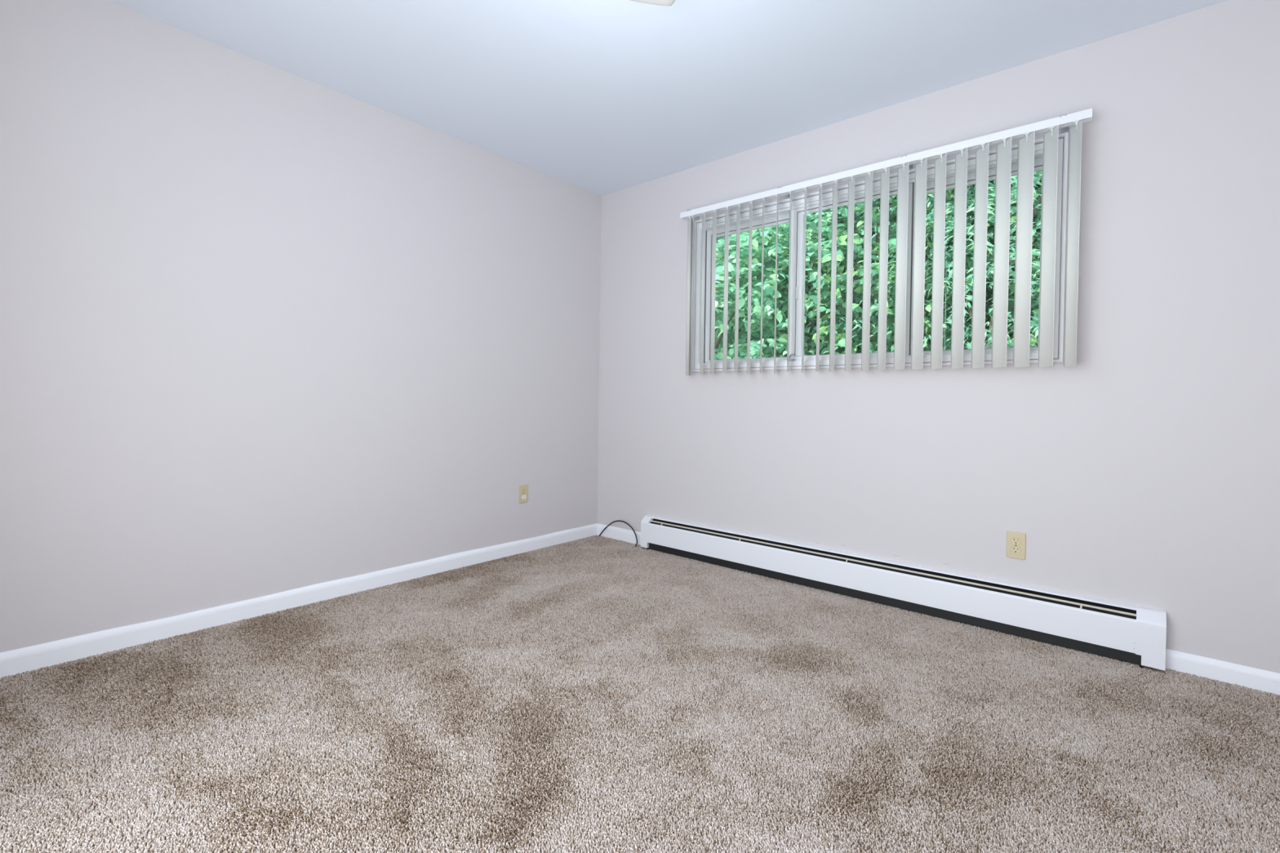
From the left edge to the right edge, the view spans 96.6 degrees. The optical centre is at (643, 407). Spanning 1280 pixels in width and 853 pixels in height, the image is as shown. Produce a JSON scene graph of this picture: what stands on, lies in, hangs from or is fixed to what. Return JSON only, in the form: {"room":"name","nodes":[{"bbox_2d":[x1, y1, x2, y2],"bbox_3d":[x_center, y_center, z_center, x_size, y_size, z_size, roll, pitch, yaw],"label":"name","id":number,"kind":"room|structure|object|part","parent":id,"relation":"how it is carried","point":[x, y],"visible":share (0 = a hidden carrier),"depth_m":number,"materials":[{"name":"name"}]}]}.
{"room":"empty bedroom","nodes":[
{"label":"empty bedroom","id":0,"kind":"room"},
{"bbox_2d":[0,0,601,653],"bbox_3d":[-1.403,-0.296,2.966,0.140,2.452,3.440,2,1,41],"label":"wall","id":1,"kind":"structure","parent":0,"point":[265,329],"depth_m":2.48,"materials":[{"name":"white paint"}]},
{"bbox_2d":[0,523,597,678],"bbox_3d":[-1.407,0.883,2.879,0.013,0.095,3.300,2,1,41],"label":"baseboard","id":2,"kind":"structure","parent":1,"relation":"attached to","point":[13,662],"depth_m":2.50,"materials":[{"name":"white paint"}]},
{"bbox_2d":[519,484,528,503],"bbox_3d":[-0.762,0.547,3.623,0.008,0.113,0.070,2,1,41],"label":"wall outlet","id":3,"kind":"object","parent":1,"relation":"attached to","point":[523,489],"visible":1,"depth_m":3.62,"materials":[{"name":"beige plastic"}]},
{"bbox_2d":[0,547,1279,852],"bbox_3d":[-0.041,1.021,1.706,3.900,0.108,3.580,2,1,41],"label":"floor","id":4,"kind":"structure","parent":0,"point":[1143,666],"depth_m":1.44,"materials":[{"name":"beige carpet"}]},
{"bbox_2d":[0,535,1279,852],"bbox_3d":[-0.037,0.960,1.702,3.602,0.012,3.275,2,1,41],"label":"carpet","id":5,"kind":"structure","parent":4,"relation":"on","point":[641,587],"depth_m":1.68,"materials":[{"name":"beige carpet"}]},
{"bbox_2d":[599,520,637,547],"bbox_3d":[-0.172,0.855,3.938,0.068,0.153,0.409,0,1,-37],"label":"coaxial cable","id":6,"kind":"object","parent":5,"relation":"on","point":[618,520],"visible":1,"depth_m":3.90,"materials":[{"name":"black plastic"}]},
{"bbox_2d":[106,0,1226,195],"bbox_3d":[-0.005,-1.545,1.669,3.900,0.120,3.580,2,1,41],"label":"ceiling","id":7,"kind":"structure","parent":0,"point":[599,97],"depth_m":2.42,"materials":[{"name":"white paint"}]},
{"bbox_2d":[631,0,675,5],"bbox_3d":[-0.012,-1.431,1.811,0.318,0.112,0.318,1,1,-15],"label":"ceiling light","id":8,"kind":"object","parent":7,"relation":"attached to","point":[663,2],"visible":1,"depth_m":1.97,"materials":[{"name":"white glass"}]},
{"bbox_2d":[597,0,1279,673],"bbox_3d":[1.098,-0.262,2.992,3.620,2.452,0.140,2,1,41],"label":"wall","id":9,"kind":"structure","parent":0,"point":[1144,471],"depth_m":2.32,"materials":[{"name":"white paint"}]},
{"bbox_2d":[597,523,640,545],"bbox_3d":[-0.159,0.887,3.973,0.455,0.092,0.013,2,1,41],"label":"baseboard","id":10,"kind":"structure","parent":9,"relation":"attached to","point":[612,532],"depth_m":3.98,"materials":[{"name":"white paint"}]},
{"bbox_2d":[691,132,1068,372],"bbox_3d":[1.057,-0.678,2.994,1.878,0.942,0.119,2,1,41],"label":"window","id":11,"kind":"structure","parent":9,"relation":"attached to","point":[812,202],"depth_m":3.04,"materials":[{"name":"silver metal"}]},
{"bbox_3d":[0.640,-0.689,3.387,0.646,0.852,0.024,2,1,41],"label":"sliding sash","id":12,"kind":"part","parent":11,"relation":"part of","materials":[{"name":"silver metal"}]},
{"bbox_3d":[1.060,-0.677,2.974,0.646,0.852,0.024,2,1,41],"label":"fixed sash","id":13,"kind":"part","parent":11,"relation":"part of","materials":[{"name":"silver metal"}]},
{"bbox_3d":[1.529,-0.666,2.623,0.588,0.852,0.024,2,1,41],"label":"sliding sash","id":14,"kind":"part","parent":11,"relation":"part of","materials":[{"name":"silver metal"}]},
{"bbox_2d":[680,108,1093,375],"bbox_3d":[1.001,-0.690,2.901,2.004,1.017,0.123,2,1,41],"label":"vertical blind","id":15,"kind":"object","parent":9,"relation":"attached to","point":[1025,161],"visible":1,"depth_m":2.56,"materials":[{"name":"white plastic"}]},
{"bbox_2d":[640,515,1166,671],"bbox_3d":[0.975,0.853,2.962,2.565,0.219,0.068,2,1,41],"label":"baseboard heater","id":16,"kind":"object","parent":9,"relation":"attached to","point":[1131,634],"visible":1,"depth_m":2.61,"materials":[{"name":"white metal"}]},
{"bbox_3d":[0.962,0.768,2.963,2.432,0.007,0.008,2,1,41],"label":"damper blade","id":17,"kind":"part","parent":16,"relation":"part of","materials":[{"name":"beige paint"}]},
{"bbox_3d":[0.980,0.840,2.986,2.462,0.191,0.026,2,1,41],"label":"plate","id":18,"kind":"part","parent":16,"relation":"part of","materials":[{"name":"white metal"}]},
{"bbox_2d":[1006,531,1026,559],"bbox_3d":[1.607,0.594,2.459,0.070,0.113,0.008,2,1,41],"label":"wall outlet","id":19,"kind":"object","parent":9,"relation":"attached to","point":[1015,541],"visible":1,"depth_m":2.46,"materials":[{"name":"beige plastic"}]},
{"bbox_2d":[1010,546,1020,553],"bbox_3d":[1.605,0.614,2.458,0.035,0.029,0.004,2,1,41],"label":"receptacle","id":20,"kind":"object","parent":19,"relation":"attached to","point":[1014,549],"depth_m":2.46,"materials":[{"name":"beige plastic"}]},
{"bbox_2d":[1011,537,1021,544],"bbox_3d":[1.606,0.575,2.457,0.035,0.029,0.004,2,1,41],"label":"receptacle","id":21,"kind":"object","parent":19,"relation":"attached to","point":[1015,540],"depth_m":2.46,"materials":[{"name":"beige plastic"}]},
{"bbox_2d":[1165,648,1279,695],"bbox_3d":[2.183,0.955,1.962,0.584,0.079,0.013,2,1,41],"label":"baseboard","id":22,"kind":"structure","parent":9,"relation":"attached to","point":[1268,682],"depth_m":2.04,"materials":[{"name":"white paint"}]},
{"label":"outside","id":23,"kind":"structure","parent":0,"visible":0},
{"bbox_3d":[7.635,1.442,11.895,30.000,0.150,21.840,2,1,41],"label":"ground","id":24,"kind":"structure","parent":23,"visible":0},
{"bbox_2d":[714,224,822,359],"bbox_3d":[0.611,-0.550,6.924,3.209,5.225,2.411,1,1,20],"label":"leafy shrub","id":25,"kind":"object","parent":24,"relation":"on","point":[767,310],"visible":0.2,"depth_m":6.13,"materials":[{"name":"green plant"}]},
{"bbox_2d":[714,201,896,359],"bbox_3d":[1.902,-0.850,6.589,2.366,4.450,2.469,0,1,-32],"label":"leafy shrub","id":26,"kind":"object","parent":24,"relation":"on","point":[767,344],"visible":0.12,"depth_m":6.12,"materials":[{"name":"green plant"}]},
{"bbox_2d":[771,188,993,356],"bbox_3d":[2.425,-0.854,5.940,2.222,5.125,2.068,0,1,-29],"label":"broadleaf tree","id":27,"kind":"object","parent":24,"relation":"on","point":[825,284],"visible":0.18,"depth_m":5.58,"materials":[{"name":"green plant"}]},
{"bbox_2d":[751,170,1041,349],"bbox_3d":[3.463,-1.757,7.451,3.034,6.990,4.635,0,1,-33],"label":"dense tree","id":28,"kind":"object","parent":24,"relation":"on","point":[991,230],"visible":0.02,"depth_m":6.34,"materials":[{"name":"green plant"}]},
{"bbox_2d":[819,169,1042,353],"bbox_3d":[3.184,-1.037,5.076,2.332,5.128,2.888,0,1,-30],"label":"feathery tree","id":29,"kind":"object","parent":24,"relation":"on","point":[1012,255],"visible":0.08,"depth_m":4.91,"materials":[{"name":"green plant"}]},
{"bbox_2d":[952,171,1041,346],"bbox_3d":[5.386,-2.070,6.059,2.996,7.486,4.642,0,1,-41],"label":"dense tree","id":30,"kind":"object","parent":24,"relation":"on","point":[989,294],"visible":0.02,"depth_m":6.53,"materials":[{"name":"green plant"}]},
{"bbox_2d":[1007,191,1041,346],"bbox_3d":[4.239,-0.886,4.589,2.691,4.948,2.200,1,1,10],"label":"broadleaf tree","id":31,"kind":"object","parent":24,"relation":"on","point":[1035,244],"visible":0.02,"depth_m":5.12,"materials":[{"name":"green plant"}]}
]}

